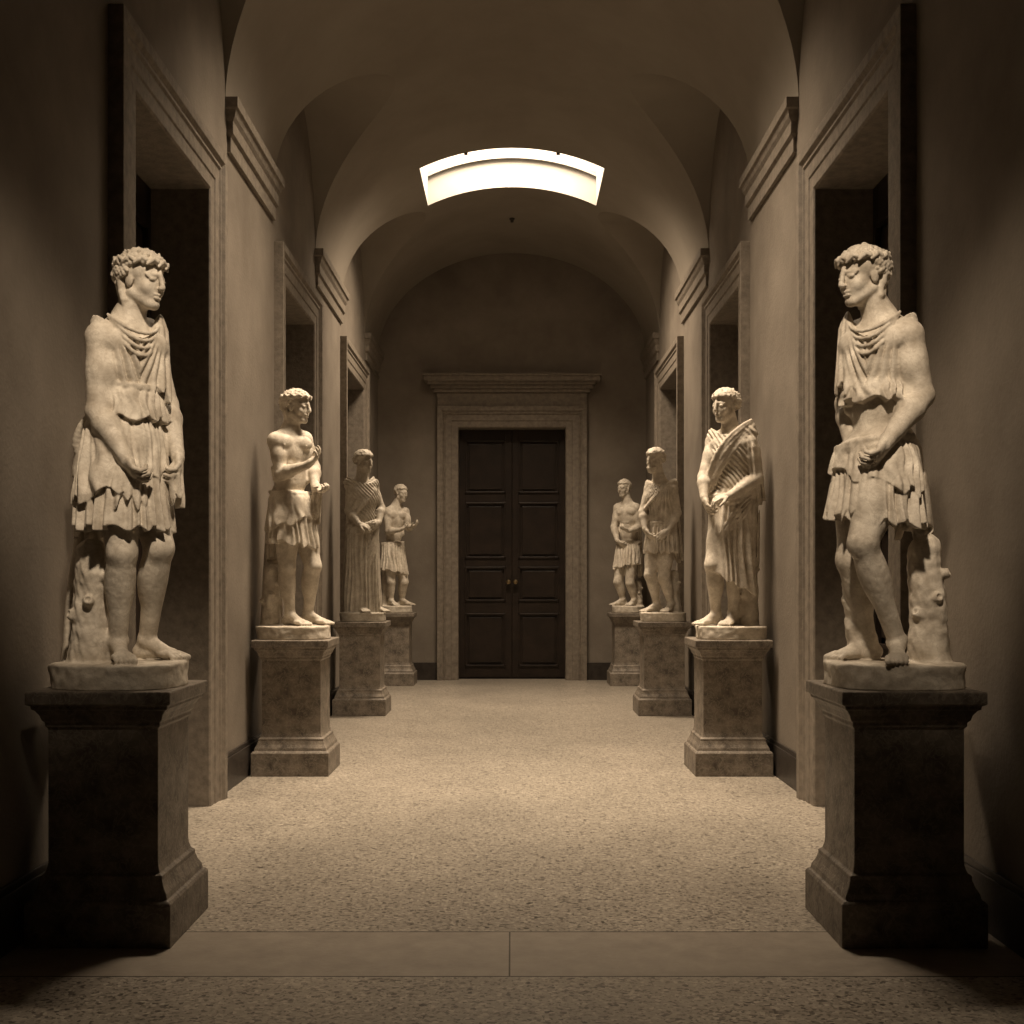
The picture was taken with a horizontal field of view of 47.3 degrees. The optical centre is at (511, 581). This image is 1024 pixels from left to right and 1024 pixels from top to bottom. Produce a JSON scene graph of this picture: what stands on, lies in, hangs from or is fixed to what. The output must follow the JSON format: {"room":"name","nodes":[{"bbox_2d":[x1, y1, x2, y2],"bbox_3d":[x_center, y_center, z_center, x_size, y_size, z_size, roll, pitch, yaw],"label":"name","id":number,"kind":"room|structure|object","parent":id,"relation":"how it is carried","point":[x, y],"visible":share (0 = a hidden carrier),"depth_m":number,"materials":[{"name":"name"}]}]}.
{"room":"museum","nodes":[
{"label":"museum","id":0,"kind":"room"},
{"bbox_2d":[0,0,377,888],"bbox_3d":[-2.170,-2.250,7.050,0.500,7.300,20.100,0,0,0],"label":"wall","id":1,"kind":"structure","parent":0,"point":[54,53],"depth_m":5.10,"materials":[{"name":"paint"}]},
{"bbox_2d":[136,173,150,640],"bbox_3d":[-2.280,-0.530,6.565,0.100,3.846,1.435,0,0,0],"label":"door","id":2,"kind":"structure","parent":1,"relation":"in","point":[143,192],"depth_m":7.09,"materials":[{"name":"brown wood"}]},
{"bbox_2d":[108,4,227,806],"bbox_3d":[-2.083,-0.675,6.565,0.475,4.150,2.030,0,0,0],"label":"trim","id":3,"kind":"structure","parent":1,"relation":"attached to","point":[155,133],"depth_m":7.28,"materials":[{"name":"stone"}]},
{"bbox_2d":[0,686,338,958],"bbox_3d":[-1.909,1.275,6.850,0.022,0.250,19.700,0,0,0],"label":"baseboard","id":4,"kind":"structure","parent":1,"relation":"attached to","point":[13,896],"depth_m":4.54,"materials":[{"name":"stone"}]},
{"bbox_2d":[225,96,284,220],"bbox_3d":[-1.877,-3.075,8.625,0.085,0.350,1.620,0,0,0],"label":"trim","id":5,"kind":"structure","parent":1,"relation":"attached to","point":[246,148],"depth_m":8.42,"materials":[{"name":"stone"}]},
{"bbox_2d":[274,241,322,623],"bbox_3d":[-2.083,-0.675,10.420,0.475,4.150,2.000,0,0,0],"label":"trim","id":6,"kind":"structure","parent":1,"relation":"attached to","point":[298,307],"depth_m":11.12,"materials":[{"name":"stone"}]},
{"bbox_2d":[315,248,348,323],"bbox_3d":[-1.877,-3.075,12.275,0.085,0.350,1.820,0,0,0],"label":"trim","id":7,"kind":"structure","parent":1,"relation":"attached to","point":[330,285],"depth_m":12.04,"materials":[{"name":"stone"}]},
{"bbox_2d":[340,336,369,611],"bbox_3d":[-2.083,-0.675,14.115,0.475,4.150,2.130,0,0,0],"label":"trim","id":8,"kind":"structure","parent":1,"relation":"attached to","point":[354,373],"depth_m":14.09,"materials":[{"name":"stone"}]},
{"bbox_2d":[365,333,383,378],"bbox_3d":[-1.877,-3.075,15.957,0.085,0.350,1.485,0,0,0],"label":"trim","id":9,"kind":"structure","parent":1,"relation":"attached to","point":[374,357],"depth_m":15.75,"materials":[{"name":"stone"}]},
{"bbox_2d":[0,679,1023,1023],"bbox_3d":[0.000,1.400,7.050,4.900,0.001,20.100,0,0,0],"label":"floor","id":10,"kind":"structure","parent":0,"point":[475,851],"depth_m":5.09,"materials":[{"name":"stone"}]},
{"bbox_2d":[24,680,207,947],"bbox_3d":[-1.585,0.910,4.740,0.560,0.980,0.560,0,0,0],"label":"stone pedestal","id":11,"kind":"object","parent":10,"relation":"on","point":[123,870],"visible":0.98,"depth_m":4.53,"materials":[{"name":"stone"}]},
{"bbox_2d":[48,247,190,690],"bbox_3d":[-1.594,-0.467,4.738,0.541,1.774,0.491,0,0,-3],"label":"marble statue","id":12,"kind":"object","parent":11,"relation":"on","point":[125,490],"visible":1,"depth_m":4.65,"materials":[{"name":"white stone"}]},
{"bbox_2d":[251,637,339,776],"bbox_3d":[-1.600,0.910,8.680,0.560,0.980,0.560,0,0,0],"label":"stone pedestal","id":13,"kind":"object","parent":10,"relation":"on","point":[297,739],"visible":0.98,"depth_m":8.47,"materials":[{"name":"stone"}]},
{"bbox_2d":[255,388,334,639],"bbox_3d":[-1.609,-0.509,8.665,0.559,1.858,0.514,0,0,0],"label":"marble statue","id":14,"kind":"object","parent":13,"relation":"on","point":[293,515],"visible":1,"depth_m":8.59,"materials":[{"name":"white stone"}]},
{"bbox_2d":[332,620,390,715],"bbox_3d":[-1.600,0.910,12.480,0.560,0.980,0.560,0,0,0],"label":"stone pedestal","id":15,"kind":"object","parent":10,"relation":"on","point":[362,691],"visible":0.94,"depth_m":12.27,"materials":[{"name":"stone"}]},
{"bbox_2d":[339,449,389,621],"bbox_3d":[-1.567,-0.501,12.470,0.541,1.841,0.491,0,0,0],"label":"marble statue","id":16,"kind":"object","parent":15,"relation":"on","point":[364,510],"visible":1,"depth_m":12.35,"materials":[{"name":"white stone"}]},
{"bbox_2d":[384,612,416,685],"bbox_3d":[-1.600,0.910,15.980,0.560,0.980,0.560,0,0,0],"label":"stone pedestal","id":17,"kind":"object","parent":10,"relation":"on","point":[399,669],"visible":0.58,"depth_m":15.77,"materials":[{"name":"stone"}]},
{"bbox_2d":[380,484,417,612],"bbox_3d":[-1.544,-0.460,15.957,0.533,1.760,0.494,0,0,-3],"label":"marble statue","id":18,"kind":"object","parent":17,"relation":"on","point":[397,518],"visible":0.98,"depth_m":15.88,"materials":[{"name":"white stone"}]},
{"bbox_2d":[607,612,639,685],"bbox_3d":[1.600,0.910,15.980,0.560,0.980,0.560,0,0,0],"label":"stone pedestal","id":19,"kind":"object","parent":10,"relation":"on","point":[624,669],"visible":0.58,"depth_m":15.77,"materials":[{"name":"stone"}]},
{"bbox_2d":[609,479,644,612],"bbox_3d":[1.571,-0.497,15.964,0.482,1.834,0.473,0,0,0],"label":"marble statue","id":20,"kind":"object","parent":19,"relation":"on","point":[628,560],"visible":0.94,"depth_m":15.90,"materials":[{"name":"white stone"}]},
{"bbox_2d":[633,620,691,715],"bbox_3d":[1.600,0.910,12.480,0.560,0.980,0.560,0,0,0],"label":"stone pedestal","id":21,"kind":"object","parent":10,"relation":"on","point":[661,691],"visible":0.98,"depth_m":12.27,"materials":[{"name":"stone"}]},
{"bbox_2d":[638,447,685,621],"bbox_3d":[1.606,-0.512,12.478,0.521,1.865,0.482,0,0,0],"label":"marble statue","id":22,"kind":"object","parent":21,"relation":"on","point":[659,512],"visible":1,"depth_m":12.38,"materials":[{"name":"white stone"}]},
{"bbox_2d":[684,637,772,776],"bbox_3d":[1.600,0.910,8.680,0.560,0.980,0.560,0,0,0],"label":"stone pedestal","id":23,"kind":"object","parent":10,"relation":"on","point":[726,739],"visible":0.98,"depth_m":8.47,"materials":[{"name":"stone"}]},
{"bbox_2d":[692,387,766,639],"bbox_3d":[1.607,-0.514,8.677,0.573,1.868,0.502,0,0,0],"label":"marble statue","id":24,"kind":"object","parent":23,"relation":"on","point":[730,477],"visible":1,"depth_m":8.56,"materials":[{"name":"white stone"}]},
{"bbox_2d":[805,680,987,947],"bbox_3d":[1.540,0.910,4.740,0.560,0.980,0.560,0,0,0],"label":"stone pedestal","id":25,"kind":"object","parent":10,"relation":"on","point":[889,870],"visible":0.95,"depth_m":4.53,"materials":[{"name":"stone"}]},
{"bbox_2d":[823,242,966,690],"bbox_3d":[1.542,-0.475,4.738,0.550,1.791,0.492,0,0,-3],"label":"marble statue","id":26,"kind":"object","parent":25,"relation":"on","point":[883,386],"visible":1,"depth_m":4.64,"materials":[{"name":"white stone"}]},
{"bbox_2d":[220,0,803,345],"bbox_3d":[0.000,-3.949,6.855,3.840,1.497,19.710,0,0,0],"label":"ceiling","id":27,"kind":"structure","parent":0,"point":[386,90],"depth_m":10.89,"materials":[{"name":"paint"}]},
{"bbox_2d":[420,148,603,204],"bbox_3d":[0.000,-5.065,13.275,2.000,1.170,1.250,0,0,0],"label":"skylight","id":28,"kind":"object","parent":27,"relation":"attached to","point":[506,172],"visible":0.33,"depth_m":13.90,"materials":[{"name":"glass"}]},
{"bbox_2d":[428,153,595,177],"bbox_3d":[0.000,-4.953,13.875,2.000,0.285,0.050,0,0,0],"label":"trim","id":29,"kind":"structure","parent":28,"relation":"attached to","point":[499,156],"depth_m":13.86,"materials":[{"name":"white"}]},
{"bbox_2d":[378,194,645,661],"bbox_3d":[0.000,-2.250,16.900,3.840,7.300,0.400,0,0,0],"label":"wall","id":30,"kind":"structure","parent":0,"point":[505,312],"depth_m":16.70,"materials":[{"name":"paint"}]},
{"bbox_2d":[459,430,511,676],"bbox_3d":[-0.385,-0.414,16.900,0.769,3.577,0.100,0,0,0],"label":"leaf","id":31,"kind":"object","parent":30,"relation":"attached to","point":[490,451],"visible":1,"depth_m":16.87,"materials":[{"name":"brown wood"}]},
{"bbox_2d":[423,373,600,680],"bbox_3d":[0.000,-0.770,16.685,2.520,4.340,0.470,0,0,0],"label":"trim","id":32,"kind":"structure","parent":30,"relation":"attached to","point":[465,401],"depth_m":16.63,"materials":[{"name":"stone"}]},
{"bbox_2d":[459,449,564,678],"bbox_3d":[0.000,-0.400,16.930,1.530,3.600,0.060,0,0,0],"label":"backing","id":33,"kind":"object","parent":30,"relation":"attached to","point":[468,489],"visible":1,"depth_m":16.90,"materials":[{"name":"brown wood"}]},
{"bbox_2d":[412,662,611,679],"bbox_3d":[0.000,1.275,16.685,3.780,0.250,0.030,0,0,0],"label":"baseboard","id":34,"kind":"structure","parent":30,"relation":"attached to","point":[425,670],"depth_m":16.67,"materials":[{"name":"stone"}]},
{"bbox_2d":[512,430,564,676],"bbox_3d":[0.385,-0.414,16.900,0.769,3.577,0.100,0,0,0],"label":"leaf","id":35,"kind":"object","parent":30,"relation":"attached to","point":[543,451],"visible":1,"depth_m":16.87,"materials":[{"name":"brown wood"}]},
{"bbox_2d":[646,0,1023,888],"bbox_3d":[2.170,-2.250,7.050,0.500,7.300,20.100,0,0,0],"label":"wall","id":36,"kind":"structure","parent":0,"point":[970,53],"depth_m":5.09,"materials":[{"name":"paint"}]},
{"bbox_2d":[640,333,658,378],"bbox_3d":[1.877,-3.075,15.957,0.085,0.350,1.485,0,0,0],"label":"trim","id":37,"kind":"structure","parent":36,"relation":"attached to","point":[649,357],"depth_m":15.75,"materials":[{"name":"stone"}]},
{"bbox_2d":[654,336,683,611],"bbox_3d":[2.083,-0.675,14.115,0.475,4.150,2.130,0,0,0],"label":"trim","id":38,"kind":"structure","parent":36,"relation":"attached to","point":[669,373],"depth_m":14.46,"materials":[{"name":"stone"}]},
{"bbox_2d":[675,248,708,323],"bbox_3d":[1.877,-3.075,12.275,0.085,0.350,1.820,0,0,0],"label":"trim","id":39,"kind":"structure","parent":36,"relation":"attached to","point":[693,285],"depth_m":12.04,"materials":[{"name":"stone"}]},
{"bbox_2d":[701,241,749,618],"bbox_3d":[2.083,-0.675,10.420,0.475,4.150,2.000,0,0,0],"label":"trim","id":40,"kind":"structure","parent":36,"relation":"attached to","point":[725,307],"depth_m":11.12,"materials":[{"name":"stone"}]},
{"bbox_2d":[739,96,798,220],"bbox_3d":[1.877,-3.075,8.625,0.085,0.350,1.620,0,0,0],"label":"trim","id":41,"kind":"structure","parent":36,"relation":"attached to","point":[777,148],"depth_m":8.42,"materials":[{"name":"stone"}]},
{"bbox_2d":[685,686,1023,958],"bbox_3d":[1.909,1.275,6.850,0.022,0.250,19.700,0,0,0],"label":"baseboard","id":42,"kind":"structure","parent":36,"relation":"attached to","point":[1004,898],"depth_m":4.61,"materials":[{"name":"stone"}]},
{"bbox_2d":[796,4,915,806],"bbox_3d":[2.083,-0.675,6.565,0.475,4.150,2.030,0,0,0],"label":"trim","id":43,"kind":"structure","parent":36,"relation":"attached to","point":[868,133],"depth_m":7.28,"materials":[{"name":"stone"}]},
{"bbox_2d":[873,173,887,657],"bbox_3d":[2.280,-0.530,6.565,0.100,3.845,1.436,0,0,0],"label":"door","id":44,"kind":"structure","parent":36,"relation":"in","point":[880,191],"depth_m":7.11,"materials":[{"name":"brown wood"}]}
]}

